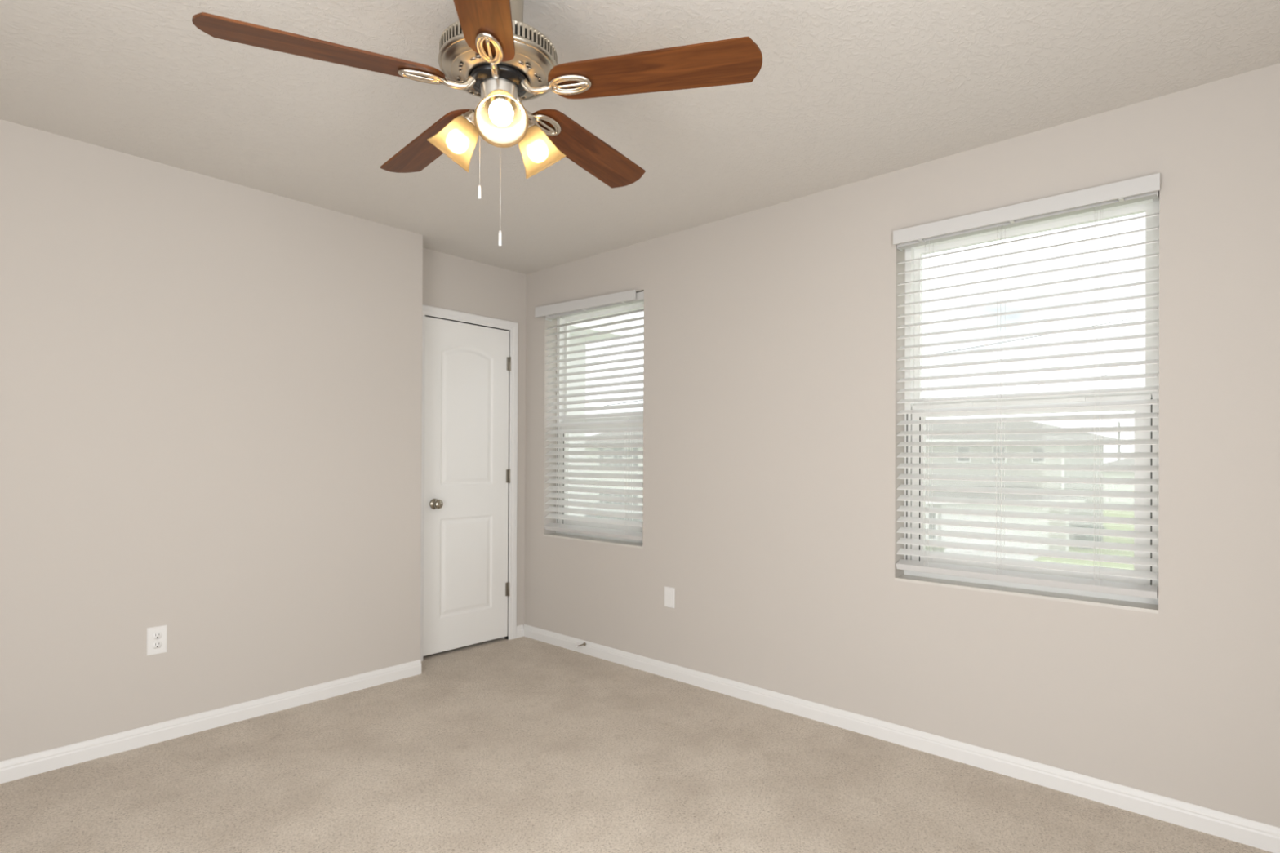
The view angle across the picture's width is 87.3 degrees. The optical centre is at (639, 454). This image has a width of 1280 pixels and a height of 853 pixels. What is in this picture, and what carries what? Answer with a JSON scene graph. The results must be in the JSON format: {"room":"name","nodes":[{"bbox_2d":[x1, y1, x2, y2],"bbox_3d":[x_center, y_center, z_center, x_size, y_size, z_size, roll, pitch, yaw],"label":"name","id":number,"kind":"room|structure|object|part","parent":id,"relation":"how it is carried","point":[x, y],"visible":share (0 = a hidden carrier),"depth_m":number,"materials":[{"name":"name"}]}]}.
{"room":"empty bedroom","nodes":[
{"label":"empty bedroom","id":0,"kind":"room"},
{"bbox_2d":[0,119,422,761],"bbox_3d":[-2.223,-0.012,2.766,0.202,2.440,2.793,0,0,42],"label":"wall","id":1,"kind":"structure","parent":0,"point":[211,388],"depth_m":2.91,"materials":[{"name":"grey paint"}]},
{"bbox_2d":[146,625,167,655],"bbox_3d":[-2.032,0.781,2.824,0.008,0.115,0.070,0,0,42],"label":"wall outlet","id":2,"kind":"object","parent":1,"relation":"attached to","point":[157,637],"visible":1,"depth_m":2.82,"materials":[{"name":"white plastic"}]},
{"bbox_2d":[152,641,162,648],"bbox_3d":[-2.032,0.800,2.824,0.008,0.027,0.034,0,0,42],"label":"receptacle","id":3,"kind":"object","parent":2,"relation":"attached to","point":[156,645],"depth_m":2.82,"materials":[{"name":"white plastic"}]},
{"bbox_2d":[152,631,162,639],"bbox_3d":[-2.032,0.761,2.824,0.008,0.027,0.034,0,0,42],"label":"receptacle","id":4,"kind":"object","parent":2,"relation":"attached to","point":[156,635],"depth_m":2.82,"materials":[{"name":"white plastic"}]},
{"bbox_2d":[0,659,421,783],"bbox_3d":[-2.148,1.169,2.690,0.014,0.077,2.793,0,0,42],"label":"baseboard","id":5,"kind":"structure","parent":1,"relation":"attached to","point":[23,766],"depth_m":2.90,"materials":[{"name":"white paint"}]},
{"bbox_2d":[422,248,525,639],"bbox_3d":[-1.213,-0.003,4.130,0.110,2.440,1.187,0,0,42],"label":"wall","id":6,"kind":"structure","parent":0,"point":[451,282],"depth_m":4.35,"materials":[{"name":"grey paint"}]},
{"bbox_2d":[420,304,518,661],"bbox_3d":[-1.092,0.168,4.221,0.170,2.100,0.739,0,0,42],"label":"door","id":7,"kind":"structure","parent":6,"relation":"in","point":[469,373],"depth_m":4.20,"materials":[{"name":"white paint"}]},
{"bbox_3d":[-1.211,0.295,4.008,0.062,0.064,0.064,0,0,42],"label":"knob","id":8,"kind":"part","parent":7,"relation":"part of","materials":[{"name":"silver metal"}]},
{"bbox_2d":[516,624,524,638],"bbox_3d":[-0.807,1.182,4.494,0.014,0.077,0.061,0,0,42],"label":"baseboard","id":9,"kind":"structure","parent":6,"relation":"attached to","point":[520,630],"depth_m":4.49,"materials":[{"name":"white paint"}]},
{"bbox_2d":[568,333,586,516],"bbox_3d":[-1.459,1.523,6.026,1.800,5.200,0.930,0,0,42],"label":"wall","id":10,"kind":"structure","parent":0,"point":[584,339],"depth_m":5.70,"materials":[{"name":"white paint"}]},
{"bbox_2d":[569,315,630,341],"bbox_3d":[-1.367,-1.098,6.146,2.370,0.157,1.200,0,0,42],"label":"eave","id":11,"kind":"object","parent":10,"relation":"attached to","point":[615,318],"visible":0.07,"depth_m":5.63,"materials":[{"name":"white"}]},
{"bbox_2d":[0,636,1273,852],"bbox_3d":[-0.696,1.272,1.852,5.500,0.120,3.880,0,0,42],"label":"floor","id":12,"kind":"structure","parent":0,"point":[522,744],"depth_m":2.45,"materials":[{"name":"beige carpet"}]},
{"bbox_2d":[0,0,1279,274],"bbox_3d":[-0.617,-1.287,1.935,5.500,0.120,4.080,0,0,42],"label":"ceiling","id":13,"kind":"structure","parent":0,"point":[843,92],"depth_m":2.27,"materials":[{"name":"white paint"}]},
{"bbox_2d":[191,0,762,246],"bbox_3d":[-0.371,-0.879,1.749,1.241,0.695,1.255,0,0,42],"label":"ceiling fan","id":14,"kind":"object","parent":13,"relation":"hanging from","point":[489,54],"visible":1,"depth_m":1.63,"materials":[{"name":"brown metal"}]},
{"bbox_3d":[-0.722,-0.930,1.550,0.526,0.006,0.136,0,12,-24],"label":"fan blade","id":15,"kind":"part","parent":14,"relation":"part of","materials":[{"name":"brown wood"}]},
{"bbox_3d":[-0.622,-0.928,2.006,0.136,0.006,0.526,-15,10,-41],"label":"fan blade","id":16,"kind":"part","parent":14,"relation":"part of","materials":[{"name":"brown wood"}]},
{"bbox_3d":[-0.495,-0.932,1.651,0.192,0.047,0.061,0,0,-24],"label":"blade arm","id":17,"kind":"part","parent":14,"relation":"part of","materials":[{"name":"silver metal"}]},
{"bbox_3d":[-0.469,-0.817,1.740,0.125,0.103,0.125,41,10,12],"label":"lamp shade","id":18,"kind":"part","parent":14,"relation":"part of","materials":[{"name":"beige glass"}]},
{"bbox_2d":[461,109,475,126],"bbox_3d":[-0.429,-0.868,1.729,0.054,0.030,0.054,41,10,12],"label":"socket","id":19,"kind":"object","parent":14,"relation":"attached to","point":[467,119],"depth_m":1.71,"materials":[{"name":"silver metal"}]},
{"bbox_3d":[-0.406,-0.666,1.701,0.008,0.034,0.008,0,0,42],"label":"pull knob","id":20,"kind":"part","parent":14,"relation":"part of","materials":[{"name":"white plastic"}]},
{"bbox_3d":[-0.406,-0.783,1.701,0.002,0.208,0.003,0,0,42],"label":"pull chain","id":21,"kind":"part","parent":14,"relation":"part of","materials":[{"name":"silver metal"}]},
{"bbox_3d":[-0.319,-0.929,1.314,0.136,0.006,0.526,12,-1,-5],"label":"fan blade","id":22,"kind":"part","parent":14,"relation":"part of","materials":[{"name":"brown wood"}]},
{"bbox_3d":[-0.345,-0.932,1.562,0.061,0.047,0.192,0,0,-6],"label":"blade arm","id":23,"kind":"part","parent":14,"relation":"part of","materials":[{"name":"silver metal"}]},
{"bbox_3d":[-0.358,-0.964,1.710,0.284,0.024,0.284,0,0,42],"label":"plate","id":24,"kind":"part","parent":14,"relation":"part of","materials":[{"name":"silver metal"}]},
{"bbox_3d":[-0.355,-0.688,1.709,0.002,0.242,0.003,0,0,42],"label":"pull chain","id":25,"kind":"part","parent":14,"relation":"part of","materials":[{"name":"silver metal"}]},
{"bbox_3d":[-0.356,-0.551,1.709,0.008,0.039,0.008,0,0,42],"label":"pull knob","id":26,"kind":"part","parent":14,"relation":"part of","materials":[{"name":"white plastic"}]},
{"bbox_3d":[-0.336,-0.843,1.619,0.039,0.035,0.039,0,-39,-14],"label":"bulb","id":27,"kind":"part","parent":14,"relation":"part of","materials":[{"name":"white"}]},
{"bbox_3d":[-0.329,-0.810,1.592,0.057,0.052,0.057,0,-39,-14],"label":"light bulb","id":28,"kind":"part","parent":14,"relation":"part of","materials":[{"name":"white glass"}]},
{"bbox_3d":[-0.331,-0.817,1.598,0.125,0.103,0.125,0,-39,-14],"label":"lamp shade","id":29,"kind":"part","parent":14,"relation":"part of","materials":[{"name":"beige glass"}]},
{"bbox_2d":[528,119,535,128],"bbox_3d":[-0.306,-0.867,1.760,0.054,0.030,0.054,0,39,46],"label":"socket","id":30,"kind":"object","parent":14,"relation":"attached to","point":[531,125],"depth_m":1.75,"materials":[{"name":"silver metal"}]},
{"bbox_3d":[-0.282,-0.930,1.837,0.061,0.047,0.192,0,0,30],"label":"blade arm","id":31,"kind":"part","parent":14,"relation":"part of","materials":[{"name":"silver metal"}]},
{"bbox_3d":[-0.276,-0.816,1.789,0.125,0.103,0.125,0,39,46],"label":"lamp shade","id":32,"kind":"part","parent":14,"relation":"part of","materials":[{"name":"beige glass"}]},
{"bbox_3d":[-0.213,-0.931,1.676,0.192,0.047,0.061,0,0,12],"label":"blade arm","id":33,"kind":"part","parent":14,"relation":"part of","materials":[{"name":"silver metal"}]},
{"bbox_3d":[-0.158,-0.925,2.052,0.136,0.006,0.526,-14,-7,30],"label":"fan blade","id":34,"kind":"part","parent":14,"relation":"part of","materials":[{"name":"brown wood"}]},
{"bbox_3d":[0.030,-0.926,1.625,0.526,0.006,0.136,0,-12,12],"label":"fan blade","id":35,"kind":"part","parent":14,"relation":"part of","materials":[{"name":"brown wood"}]},
{"bbox_2d":[524,62,1279,827],"bbox_3d":[0.670,0.004,3.377,5.500,2.680,0.200,0,0,42],"label":"wall","id":36,"kind":"structure","parent":0,"point":[771,343],"depth_m":2.82,"materials":[{"name":"grey paint"}]},
{"bbox_2d":[575,642,586,647],"bbox_3d":[-0.364,1.161,4.089,0.021,0.021,0.076,0,0,42],"label":"door stop","id":37,"kind":"object","parent":36,"relation":"attached to","point":[584,643],"visible":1,"depth_m":4.10,"materials":[{"name":"silver metal"}]},
{"bbox_2d":[543,301,644,548],"bbox_3d":[-0.243,-0.204,4.185,0.867,1.477,0.185,0,0,42],"label":"window","id":38,"kind":"structure","parent":36,"relation":"in","point":[576,536],"depth_m":4.33,"materials":[{"name":"plastic"}]},
{"bbox_2d":[534,289,644,540],"bbox_3d":[-0.321,-0.239,4.149,0.930,1.463,0.090,0,0,42],"label":"window blind","id":39,"kind":"object","parent":38,"relation":"attached to","point":[551,312],"visible":0.85,"depth_m":4.11,"materials":[{"name":"grey plastic"}]},
{"bbox_3d":[-0.511,-0.207,4.337,0.017,1.373,0.046,0,0,42],"label":"ladder cord","id":40,"kind":"part","parent":39,"relation":"part of","materials":[{"name":"white fabric"}]},
{"bbox_3d":[-0.288,0.471,4.136,0.859,0.044,0.058,0,0,42],"label":"rail","id":41,"kind":"part","parent":39,"relation":"part of","materials":[{"name":"grey plastic"}]},
{"bbox_3d":[-0.063,-0.206,3.938,0.017,1.373,0.046,0,0,42],"label":"ladder cord","id":42,"kind":"part","parent":39,"relation":"part of","materials":[{"name":"white fabric"}]},
{"bbox_3d":[-0.265,0.528,4.162,0.867,0.012,0.130,0,0,42],"label":"sill","id":43,"kind":"part","parent":38,"relation":"part of","materials":[{"name":"paint"}]},
{"bbox_3d":[-0.224,0.132,4.206,0.807,0.702,0.038,0,0,42],"label":"sash","id":44,"kind":"part","parent":38,"relation":"part of","materials":[{"name":"white plastic"}]},
{"bbox_3d":[-0.197,-0.549,4.236,0.815,0.719,0.025,0,0,42],"label":"sash","id":45,"kind":"part","parent":38,"relation":"part of","materials":[{"name":"white plastic"}]},
{"bbox_2d":[664,586,675,608],"bbox_3d":[0.161,0.783,3.687,0.070,0.111,0.007,0,0,42],"label":"wall plate","id":46,"kind":"object","parent":36,"relation":"attached to","point":[669,593],"visible":1,"depth_m":3.68,"materials":[{"name":"white plastic"}]},
{"bbox_2d":[523,624,1279,852],"bbox_3d":[0.853,1.186,3.061,4.400,0.077,0.014,0,0,42],"label":"baseboard","id":47,"kind":"structure","parent":36,"relation":"attached to","point":[1263,836],"depth_m":2.65,"materials":[{"name":"white paint"}]},
{"bbox_2d":[894,198,1159,613],"bbox_3d":[1.486,-0.201,2.639,0.893,1.477,0.185,0,0,42],"label":"window","id":48,"kind":"structure","parent":36,"relation":"in","point":[1150,206],"depth_m":2.59,"materials":[{"name":"plastic"}]},
{"bbox_2d":[893,173,1159,599],"bbox_3d":[1.435,-0.230,2.580,0.897,1.438,0.088,0,0,42],"label":"window blind","id":49,"kind":"object","parent":48,"relation":"attached to","point":[1148,187],"visible":0.98,"depth_m":2.53,"materials":[{"name":"grey plastic"}]},
{"bbox_3d":[1.206,-0.208,2.803,0.017,1.365,0.050,0,0,42],"label":"ladder cord","id":50,"kind":"part","parent":49,"relation":"part of","materials":[{"name":"white fabric"}]},
{"bbox_3d":[1.409,-0.207,2.621,0.017,1.365,0.050,0,0,42],"label":"ladder cord","id":51,"kind":"part","parent":49,"relation":"part of","materials":[{"name":"white fabric"}]},
{"bbox_3d":[1.440,0.470,2.590,0.885,0.038,0.058,0,0,42],"label":"rail","id":52,"kind":"part","parent":49,"relation":"part of","materials":[{"name":"grey plastic"}]},
{"bbox_3d":[1.646,-0.207,2.410,0.017,1.365,0.050,0,0,42],"label":"ladder cord","id":53,"kind":"part","parent":49,"relation":"part of","materials":[{"name":"white fabric"}]},
{"bbox_3d":[1.464,0.532,2.616,0.893,0.012,0.130,0,0,42],"label":"sill","id":54,"kind":"part","parent":48,"relation":"part of","materials":[{"name":"paint"}]},
{"bbox_3d":[1.505,0.135,2.661,0.833,0.702,0.038,0,0,42],"label":"sash","id":55,"kind":"part","parent":48,"relation":"part of","materials":[{"name":"white plastic"}]},
{"bbox_3d":[1.532,-0.545,2.690,0.841,0.719,0.025,0,0,42],"label":"sash","id":56,"kind":"part","parent":48,"relation":"part of","materials":[{"name":"white plastic"}]},
{"label":"outside","id":57,"kind":"structure","parent":0,"visible":0},
{"bbox_2d":[605,315,1145,405],"bbox_3d":[10.684,-3.544,19.938,23.550,4.247,0.020,0,0,2],"label":"cable","id":58,"kind":"object","parent":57,"point":[1143,316],"visible":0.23,"depth_m":19.93,"materials":[{"name":"grey plastic"}]},
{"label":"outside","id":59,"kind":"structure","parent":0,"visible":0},
{"bbox_2d":[921,369,1144,398],"bbox_3d":[13.118,-2.679,25.401,18.142,2.117,0.020,0,0,8],"label":"cable","id":60,"kind":"object","parent":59,"point":[1141,370],"visible":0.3,"depth_m":25.31,"materials":[{"name":"grey plastic"}]},
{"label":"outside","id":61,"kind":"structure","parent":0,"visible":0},
{"bbox_2d":[1033,510,1133,569],"bbox_3d":[38.103,4.665,78.055,180.000,0.200,158.500,0,0,42],"label":"ground","id":62,"kind":"structure","parent":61,"point":[1106,513],"depth_m":29.97,"materials":[{"name":"green plant"}]},
{"bbox_2d":[585,431,643,521],"bbox_3d":[2.494,0.944,43.385,13.200,6.650,10.300,0,0,42],"label":"house","id":63,"kind":"structure","parent":62,"relation":"on","point":[616,433],"depth_m":41.35,"materials":[{"name":"white paint"}]},
{"bbox_2d":[600,448,603,465],"bbox_3d":[-2.416,0.190,42.046,0.260,1.200,0.050,0,0,42],"label":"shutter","id":64,"kind":"object","parent":63,"relation":"hanging from","point":[601,449],"depth_m":42.00,"materials":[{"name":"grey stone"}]},
{"bbox_3d":[-1.974,0.471,41.612,0.680,0.480,0.015,0,0,42],"label":"pane","id":65,"kind":"part","parent":63,"relation":"part of","materials":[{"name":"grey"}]},
{"bbox_3d":[-1.971,-0.089,41.614,0.680,0.480,0.015,0,0,42],"label":"pane","id":66,"kind":"part","parent":63,"relation":"part of","materials":[{"name":"grey"}]},
{"bbox_2d":[613,448,617,466],"bbox_3d":[-1.492,0.192,41.220,0.260,1.200,0.050,0,0,42],"label":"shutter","id":67,"kind":"object","parent":63,"relation":"hanging from","point":[615,449],"depth_m":41.17,"materials":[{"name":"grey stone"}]},
{"bbox_2d":[618,448,622,466],"bbox_3d":[-1.186,0.193,40.947,0.260,1.200,0.050,0,0,42],"label":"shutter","id":68,"kind":"object","parent":63,"relation":"hanging from","point":[620,449],"depth_m":40.92,"materials":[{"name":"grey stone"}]},
{"bbox_3d":[-0.753,2.413,40.505,0.680,0.480,0.015,0,0,42],"label":"pane","id":69,"kind":"part","parent":63,"relation":"part of","materials":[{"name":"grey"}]},
{"bbox_3d":[-0.741,-0.087,40.514,0.680,0.480,0.015,0,0,42],"label":"pane","id":70,"kind":"part","parent":63,"relation":"part of","materials":[{"name":"grey"}]},
{"bbox_2d":[633,494,637,505],"bbox_3d":[-0.274,2.695,40.112,0.260,1.200,0.050,0,0,42],"label":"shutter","id":71,"kind":"object","parent":63,"relation":"hanging from","point":[634,495],"depth_m":40.07,"materials":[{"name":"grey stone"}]},
{"bbox_2d":[633,448,637,466],"bbox_3d":[-0.262,0.195,40.120,0.260,1.200,0.050,0,0,42],"label":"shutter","id":72,"kind":"object","parent":63,"relation":"hanging from","point":[634,449],"depth_m":40.09,"materials":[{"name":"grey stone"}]},
{"bbox_2d":[935,551,1039,560],"bbox_3d":[9.342,4.222,23.893,6.300,0.030,20.400,0,0,42],"label":"driveway","id":73,"kind":"structure","parent":62,"relation":"on","point":[1013,556],"depth_m":28.54,"materials":[{"name":"concrete"}]},
{"bbox_2d":[925,546,945,552],"bbox_3d":[12.550,3.982,28.689,1.018,0.618,1.014,0,0,42],"label":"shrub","id":74,"kind":"object","parent":73,"relation":"on","point":[927,548],"visible":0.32,"depth_m":28.46,"materials":[{"name":"green plant"}]},
{"bbox_2d":[925,421,1116,551],"bbox_3d":[17.250,1.257,34.304,12.350,6.110,9.750,0,0,-5],"label":"house","id":75,"kind":"structure","parent":62,"relation":"on","point":[1024,424],"depth_m":32.28,"materials":[{"name":"paint"}]},
{"bbox_3d":[12.538,3.172,29.479,0.140,2.200,0.130,0,0,-5],"label":"corner trim","id":76,"kind":"part","parent":75,"relation":"part of","materials":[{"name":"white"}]},
{"bbox_3d":[12.805,3.074,29.415,0.280,1.200,0.015,0,0,-5],"label":"pane","id":77,"kind":"part","parent":75,"relation":"part of","materials":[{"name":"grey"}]},
{"bbox_3d":[15.511,0.156,32.160,0.560,0.300,0.015,0,0,-5],"label":"pane","id":78,"kind":"part","parent":75,"relation":"part of","materials":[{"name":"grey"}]},
{"bbox_3d":[15.513,-0.204,32.161,0.560,0.300,0.015,0,0,-5],"label":"pane","id":79,"kind":"part","parent":75,"relation":"part of","materials":[{"name":"grey"}]},
{"bbox_3d":[17.304,0.166,32.317,0.560,0.300,0.015,0,0,-5],"label":"pane","id":80,"kind":"part","parent":75,"relation":"part of","materials":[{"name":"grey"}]},
{"bbox_3d":[17.306,-0.194,32.319,0.560,0.300,0.015,0,0,-5],"label":"pane","id":81,"kind":"part","parent":75,"relation":"part of","materials":[{"name":"grey"}]},
{"bbox_3d":[19.297,0.176,32.492,0.560,0.300,0.015,0,0,-5],"label":"pane","id":82,"kind":"part","parent":75,"relation":"part of","materials":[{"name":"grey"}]},
{"bbox_3d":[19.299,-0.184,32.493,0.560,0.300,0.015,0,0,-5],"label":"pane","id":83,"kind":"part","parent":75,"relation":"part of","materials":[{"name":"grey"}]},
{"bbox_3d":[20.556,0.773,32.694,0.150,2.500,0.140,0,0,-5],"label":"corner trim","id":84,"kind":"part","parent":75,"relation":"part of","materials":[{"name":"white"}]},
{"bbox_3d":[19.093,3.207,30.053,0.140,2.200,0.130,0,0,-5],"label":"corner trim","id":85,"kind":"part","parent":75,"relation":"part of","materials":[{"name":"white"}]},
{"bbox_2d":[1071,524,1106,547],"bbox_3d":[20.736,3.804,31.029,0.980,1.030,0.950,0,0,-5],"label":"trash bin","id":86,"kind":"object","parent":62,"relation":"on","point":[1082,537],"visible":0.36,"depth_m":30.68,"materials":[{"name":"grey plastic"}]},
{"bbox_3d":[20.740,3.329,31.005,0.980,0.080,0.900,0,0,-5],"label":"bin lid","id":87,"kind":"part","parent":86,"relation":"part of","materials":[{"name":"grey plastic"}]},
{"bbox_2d":[1103,457,1133,504],"bbox_3d":[49.981,2.166,60.716,16.000,4.800,9.000,0,0,-8],"label":"house","id":88,"kind":"structure","parent":62,"relation":"on","point":[1127,461],"depth_m":59.92,"materials":[{"name":"white paint"}]},
{"bbox_2d":[1117,422,1120,460],"bbox_3d":[47.250,0.671,66.222,2.000,7.800,0.304,0,0,42],"label":"utility pole","id":89,"kind":"object","parent":62,"relation":"on","point":[1118,423],"visible":0.24,"depth_m":66.14,"materials":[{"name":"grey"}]}
]}

